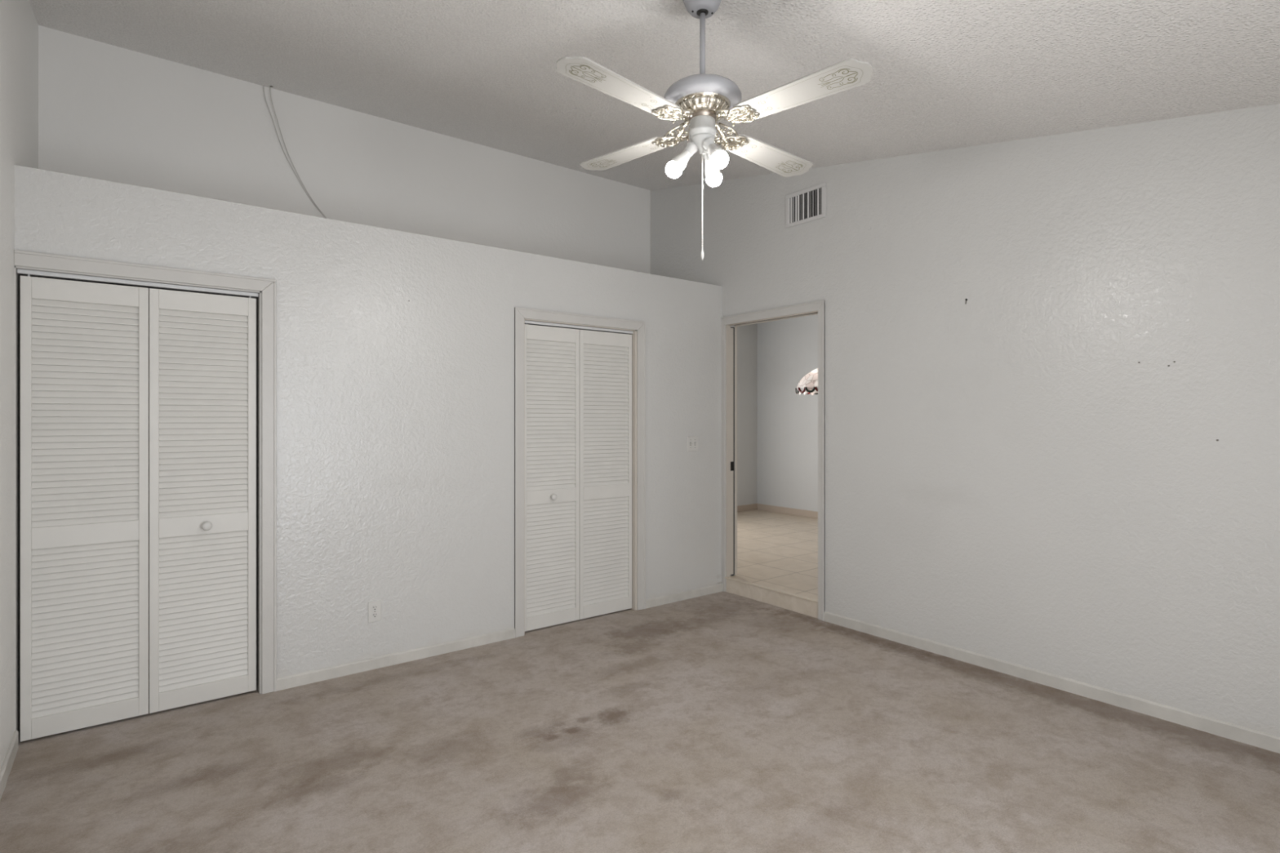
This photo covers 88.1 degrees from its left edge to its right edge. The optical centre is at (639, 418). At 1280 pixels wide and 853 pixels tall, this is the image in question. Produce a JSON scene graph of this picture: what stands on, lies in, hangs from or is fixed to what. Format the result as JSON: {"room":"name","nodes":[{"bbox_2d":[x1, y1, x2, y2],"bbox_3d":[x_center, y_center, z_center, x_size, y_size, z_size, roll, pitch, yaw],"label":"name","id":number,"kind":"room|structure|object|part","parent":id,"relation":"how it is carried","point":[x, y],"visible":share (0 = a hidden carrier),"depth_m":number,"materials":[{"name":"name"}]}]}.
{"room":"empty bedroom","nodes":[
{"label":"empty bedroom","id":0,"kind":"room"},
{"bbox_2d":[0,0,38,768],"bbox_3d":[-1.605,-0.366,1.355,0.120,3.506,5.626,0,0,-38],"label":"wall","id":1,"kind":"structure","parent":0,"point":[19,25],"depth_m":2.68,"materials":[{"name":"paint"}]},
{"bbox_2d":[0,730,18,800],"bbox_3d":[-1.266,1.349,1.025,0.013,0.076,4.450,0,0,-38],"label":"baseboard","id":2,"kind":"structure","parent":1,"relation":"attached to","point":[9,758],"depth_m":2.58,"materials":[{"name":"paint"}]},
{"bbox_2d":[38,25,649,659],"bbox_3d":[-1.592,-0.366,4.844,4.167,3.506,0.120,0,0,-38],"label":"wall","id":3,"kind":"structure","parent":0,"point":[107,112],"depth_m":4.30,"materials":[{"name":"paint"}]},
{"bbox_2d":[14,164,722,693],"bbox_3d":[-1.014,0.160,4.095,4.167,2.455,0.100,0,0,-38],"label":"wall","id":4,"kind":"structure","parent":0,"point":[395,415],"depth_m":3.76,"materials":[{"name":"paint"}]},
{"bbox_2d":[17,268,258,741],"bbox_3d":[-2.288,0.369,3.078,0.895,2.011,0.067,0,0,-38],"label":"door","id":5,"kind":"structure","parent":4,"relation":"in","point":[84,345],"depth_m":3.04,"materials":[{"name":"paint"}]},
{"bbox_3d":[-2.473,0.383,2.959,0.439,1.985,0.028,0,0,-38],"label":"panel","id":6,"kind":"part","parent":5,"relation":"part of","materials":[{"name":"paint"}]},
{"bbox_3d":[-2.125,0.383,3.228,0.436,1.985,0.028,0,0,-38],"label":"panel","id":7,"kind":"part","parent":5,"relation":"part of","materials":[{"name":"paint"}]},
{"bbox_3d":[-2.100,0.519,3.205,0.043,0.043,0.039,0,0,-38],"label":"knob","id":8,"kind":"part","parent":5,"relation":"part of","materials":[{"name":"white plastic"}]},
{"bbox_2d":[13,249,276,731],"bbox_3d":[-2.270,0.340,3.112,0.976,2.095,0.119,0,0,-38],"label":"door frame","id":9,"kind":"structure","parent":4,"relation":"attached to","point":[268,287],"depth_m":3.33,"materials":[{"name":"paint"}]},
{"bbox_2d":[368,600,381,622],"bbox_3d":[-1.473,1.069,3.672,0.070,0.114,0.008,0,0,-38],"label":"electrical outlet","id":10,"kind":"object","parent":4,"relation":"attached to","point":[375,606],"visible":1,"depth_m":3.67,"materials":[{"name":"white plastic"}]},
{"bbox_2d":[371,612,377,617],"bbox_3d":[-1.472,1.089,3.670,0.033,0.027,0.002,0,0,-38],"label":"receptacle","id":11,"kind":"object","parent":10,"relation":"attached to","point":[374,615],"depth_m":3.67,"materials":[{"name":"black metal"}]},
{"bbox_2d":[371,604,377,610],"bbox_3d":[-1.472,1.048,3.670,0.033,0.027,0.002,0,0,-38],"label":"receptacle","id":12,"kind":"object","parent":10,"relation":"attached to","point":[374,607],"depth_m":3.67,"materials":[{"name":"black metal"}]},
{"bbox_2d":[276,627,515,690],"bbox_3d":[-1.325,1.355,3.783,1.341,0.064,0.013,0,0,-38],"label":"baseboard","id":13,"kind":"structure","parent":4,"relation":"attached to","point":[283,682],"depth_m":3.71,"materials":[{"name":"paint"}]},
{"bbox_2d":[524,320,633,631],"bbox_3d":[-0.402,0.370,4.535,0.889,2.013,0.067,0,0,-38],"label":"door","id":14,"kind":"structure","parent":4,"relation":"in","point":[578,383],"depth_m":4.52,"materials":[{"name":"paint"}]},
{"bbox_3d":[-0.595,0.382,4.412,0.434,1.990,0.028,0,0,-38],"label":"panel","id":15,"kind":"part","parent":14,"relation":"part of","materials":[{"name":"paint"}]},
{"bbox_3d":[-0.574,0.519,4.385,0.043,0.043,0.039,0,0,-38],"label":"knob","id":16,"kind":"part","parent":14,"relation":"part of","materials":[{"name":"white plastic"}]},
{"bbox_3d":[-0.243,0.382,4.684,0.450,1.990,0.028,0,0,-38],"label":"panel","id":17,"kind":"part","parent":14,"relation":"part of","materials":[{"name":"paint"}]},
{"bbox_2d":[514,306,645,637],"bbox_3d":[-0.409,0.340,4.551,1.047,2.095,0.119,0,0,-38],"label":"door frame","id":18,"kind":"structure","parent":4,"relation":"attached to","point":[520,313],"depth_m":4.53,"materials":[{"name":"paint"}]},
{"bbox_2d":[645,583,722,608],"bbox_3d":[0.347,1.355,5.076,0.793,0.063,0.013,0,0,-38],"label":"baseboard","id":19,"kind":"structure","parent":4,"relation":"attached to","point":[688,594],"depth_m":5.06,"materials":[{"name":"paint"}]},
{"bbox_2d":[687,435,697,451],"bbox_3d":[0.411,0.193,5.122,0.112,0.114,0.019,0,0,-38],"label":"light switch","id":20,"kind":"object","parent":4,"relation":"attached to","point":[692,442],"visible":1,"depth_m":5.12,"materials":[{"name":"white plastic"}]},
{"bbox_2d":[0,591,1279,852],"bbox_3d":[0.044,1.462,2.629,4.287,0.150,5.626,0,0,-38],"label":"floor","id":21,"kind":"structure","parent":0,"point":[722,722],"depth_m":2.67,"materials":[{"name":"carpet"}]},
{"bbox_2d":[724,576,817,617],"bbox_3d":[0.972,1.327,4.956,0.040,0.121,0.910,0,0,-38],"label":"step","id":22,"kind":"structure","parent":21,"relation":"on","point":[795,602],"depth_m":4.91,"materials":[{"name":"beige tile"}]},
{"bbox_2d":[28,0,1279,190],"bbox_3d":[0.091,-1.667,2.666,4.407,1.203,5.626,0,0,-38],"label":"ceiling","id":23,"kind":"structure","parent":0,"point":[947,74],"depth_m":3.02,"materials":[{"name":"white paint"}]},
{"bbox_2d":[262,85,327,218],"bbox_3d":[-2.048,-1.578,4.350,0.744,1.024,0.161,0,0,-25],"label":"cable","id":24,"kind":"object","parent":23,"relation":"hanging from","point":[270,86],"visible":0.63,"depth_m":4.23,"materials":[{"name":"white plastic"}]},
{"bbox_2d":[555,0,873,260],"bbox_3d":[0.230,-1.072,2.385,0.967,1.002,0.893,0,0,1],"label":"ceiling fan","id":25,"kind":"object","parent":23,"relation":"hanging from","point":[702,100],"visible":1,"depth_m":2.30,"materials":[{"name":"white wood"}]},
{"bbox_3d":[-0.063,-1.063,2.128,0.472,0.006,0.141,3,4,-42],"label":"blade","id":26,"kind":"part","parent":25,"relation":"part of","materials":[{"name":"white paint"}]},
{"bbox_3d":[-0.056,-1.058,2.650,0.472,0.006,0.141,2,7,43],"label":"blade","id":27,"kind":"part","parent":25,"relation":"part of","materials":[{"name":"white paint"}]},
{"bbox_3d":[0.123,-0.897,2.385,0.060,0.056,0.061,0,0,-38],"label":"bulb","id":28,"kind":"part","parent":25,"relation":"part of","materials":[{"name":"white glass"}]},
{"bbox_3d":[0.141,-0.928,2.387,0.075,0.086,0.069,0,0,-38],"label":"bulb","id":29,"kind":"part","parent":25,"relation":"part of","materials":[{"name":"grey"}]},
{"bbox_3d":[0.226,-0.785,2.385,0.004,0.350,0.004,0,0,-38],"label":"pull chain","id":30,"kind":"part","parent":25,"relation":"part of","materials":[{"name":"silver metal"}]},
{"bbox_3d":[0.226,-1.113,2.385,0.202,0.047,0.202,0,0,-38],"label":"lamp shade","id":31,"kind":"part","parent":25,"relation":"part of","materials":[{"name":"gold metal"}]},
{"bbox_3d":[0.263,-0.928,2.459,0.079,0.086,0.062,0,0,-38],"label":"bulb","id":32,"kind":"part","parent":25,"relation":"part of","materials":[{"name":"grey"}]},
{"bbox_3d":[0.277,-0.897,2.474,0.059,0.056,0.062,0,0,-38],"label":"bulb","id":33,"kind":"part","parent":25,"relation":"part of","materials":[{"name":"white glass"}]},
{"bbox_3d":[0.264,-0.928,2.314,0.060,0.086,0.081,0,0,-38],"label":"bulb","id":34,"kind":"part","parent":25,"relation":"part of","materials":[{"name":"grey glass"}]},
{"bbox_3d":[0.277,-0.897,2.296,0.062,0.055,0.058,0,0,-38],"label":"bulb","id":35,"kind":"part","parent":25,"relation":"part of","materials":[{"name":"white glass"}]},
{"bbox_3d":[0.516,-1.044,2.639,0.472,0.006,0.141,1,-7,-41],"label":"blade","id":36,"kind":"part","parent":25,"relation":"part of","materials":[{"name":"white paint"}]},
{"bbox_3d":[0.513,-1.050,2.127,0.472,0.006,0.141,0,-6,42],"label":"blade","id":37,"kind":"part","parent":25,"relation":"part of","materials":[{"name":"white paint"}]},
{"bbox_2d":[737,323,756,505],"bbox_3d":[0.397,-0.048,8.358,3.040,2.630,0.120,0,0,-38],"label":"wall","id":38,"kind":"structure","parent":0,"point":[746,334],"depth_m":9.12,"materials":[{"name":"paint"}]},
{"bbox_2d":[737,503,757,511],"bbox_3d":[0.437,1.224,8.306,3.040,0.085,0.012,0,0,-38],"label":"baseboard","id":39,"kind":"structure","parent":38,"relation":"attached to","point":[753,506],"depth_m":9.10,"materials":[{"name":"beige tile"}]},
{"bbox_2d":[729,509,817,618],"bbox_3d":[2.106,1.402,6.159,3.226,0.270,5.650,0,0,-38],"label":"floor","id":40,"kind":"structure","parent":0,"point":[775,550],"depth_m":6.36,"materials":[{"name":"beige tile"}]},
{"bbox_2d":[756,314,817,511],"bbox_3d":[3.350,-0.048,7.121,0.120,2.630,5.690,0,0,-38],"label":"wall","id":41,"kind":"structure","parent":0,"point":[787,349],"depth_m":8.83,"materials":[{"name":"paint"}]},
{"bbox_2d":[757,503,817,518],"bbox_3d":[3.302,1.224,7.076,0.012,0.085,5.438,0,0,-38],"label":"baseboard","id":42,"kind":"structure","parent":41,"relation":"attached to","point":[797,512],"depth_m":8.79,"materials":[{"name":"beige tile"}]},
{"bbox_2d":[649,103,1279,737],"bbox_3d":[1.787,-0.366,3.977,0.120,3.506,5.626,0,0,-38],"label":"wall","id":43,"kind":"structure","parent":0,"point":[1006,479],"depth_m":3.40,"materials":[{"name":"paint"}]},
{"bbox_2d":[730,328,733,574],"bbox_3d":[0.473,0.262,5.681,0.034,1.987,0.889,0,0,-38],"label":"door","id":44,"kind":"structure","parent":43,"relation":"in","point":[731,329],"depth_m":5.33,"materials":[{"name":"paint"}]},
{"bbox_3d":[0.743,0.382,5.332,0.034,0.074,0.006,0,0,-38],"label":"latch plate","id":45,"kind":"part","parent":44,"relation":"part of","materials":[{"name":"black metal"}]},
{"bbox_2d":[730,327,733,575],"bbox_3d":[0.667,0.259,5.472,0.016,2.017,0.297,0,0,-38],"label":"door slot","id":46,"kind":"structure","parent":43,"relation":"attached to","point":[731,327],"depth_m":5.36,"materials":[{"name":"black"}]},
{"bbox_2d":[720,300,825,621],"bbox_3d":[1.009,0.286,4.968,0.139,2.202,0.994,0,0,-38],"label":"door frame","id":47,"kind":"structure","parent":43,"relation":"attached to","point":[820,306],"depth_m":5.12,"materials":[{"name":"paint"}]},
{"bbox_2d":[737,311,817,324],"bbox_3d":[1.022,-0.763,4.985,0.052,0.010,0.902,0,0,-38],"label":"door track","id":48,"kind":"object","parent":43,"relation":"attached to","point":[817,312],"visible":0.07,"depth_m":5.01,"materials":[{"name":"black"}]},
{"bbox_2d":[785,182,826,228],"bbox_3d":[1.168,-1.503,4.669,0.011,0.236,0.349,0,0,-38],"label":"air vent","id":49,"kind":"object","parent":43,"relation":"in","point":[807,205],"visible":1,"depth_m":4.67,"materials":[{"name":"metal"}]},
{"bbox_2d":[824,611,1279,753],"bbox_3d":[2.325,1.353,3.172,0.013,0.068,3.456,0,0,-38],"label":"baseboard","id":50,"kind":"structure","parent":43,"relation":"attached to","point":[1247,735],"depth_m":3.32,"materials":[{"name":"paint"}]},
{"bbox_3d":[2.148,-1.413,6.192,3.160,0.100,5.690,0,0,-38],"label":"ceiling","id":51,"kind":"structure","parent":0,"visible":0},
{"bbox_2d":[795,368,817,395],"bbox_3d":[1.780,-0.800,6.400,0.542,1.126,0.542,0,0,-38],"label":"pendant lamp","id":52,"kind":"object","parent":51,"relation":"hanging from","point":[808,384],"visible":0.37,"depth_m":6.27,"materials":[{"name":"white glass"}]}
]}

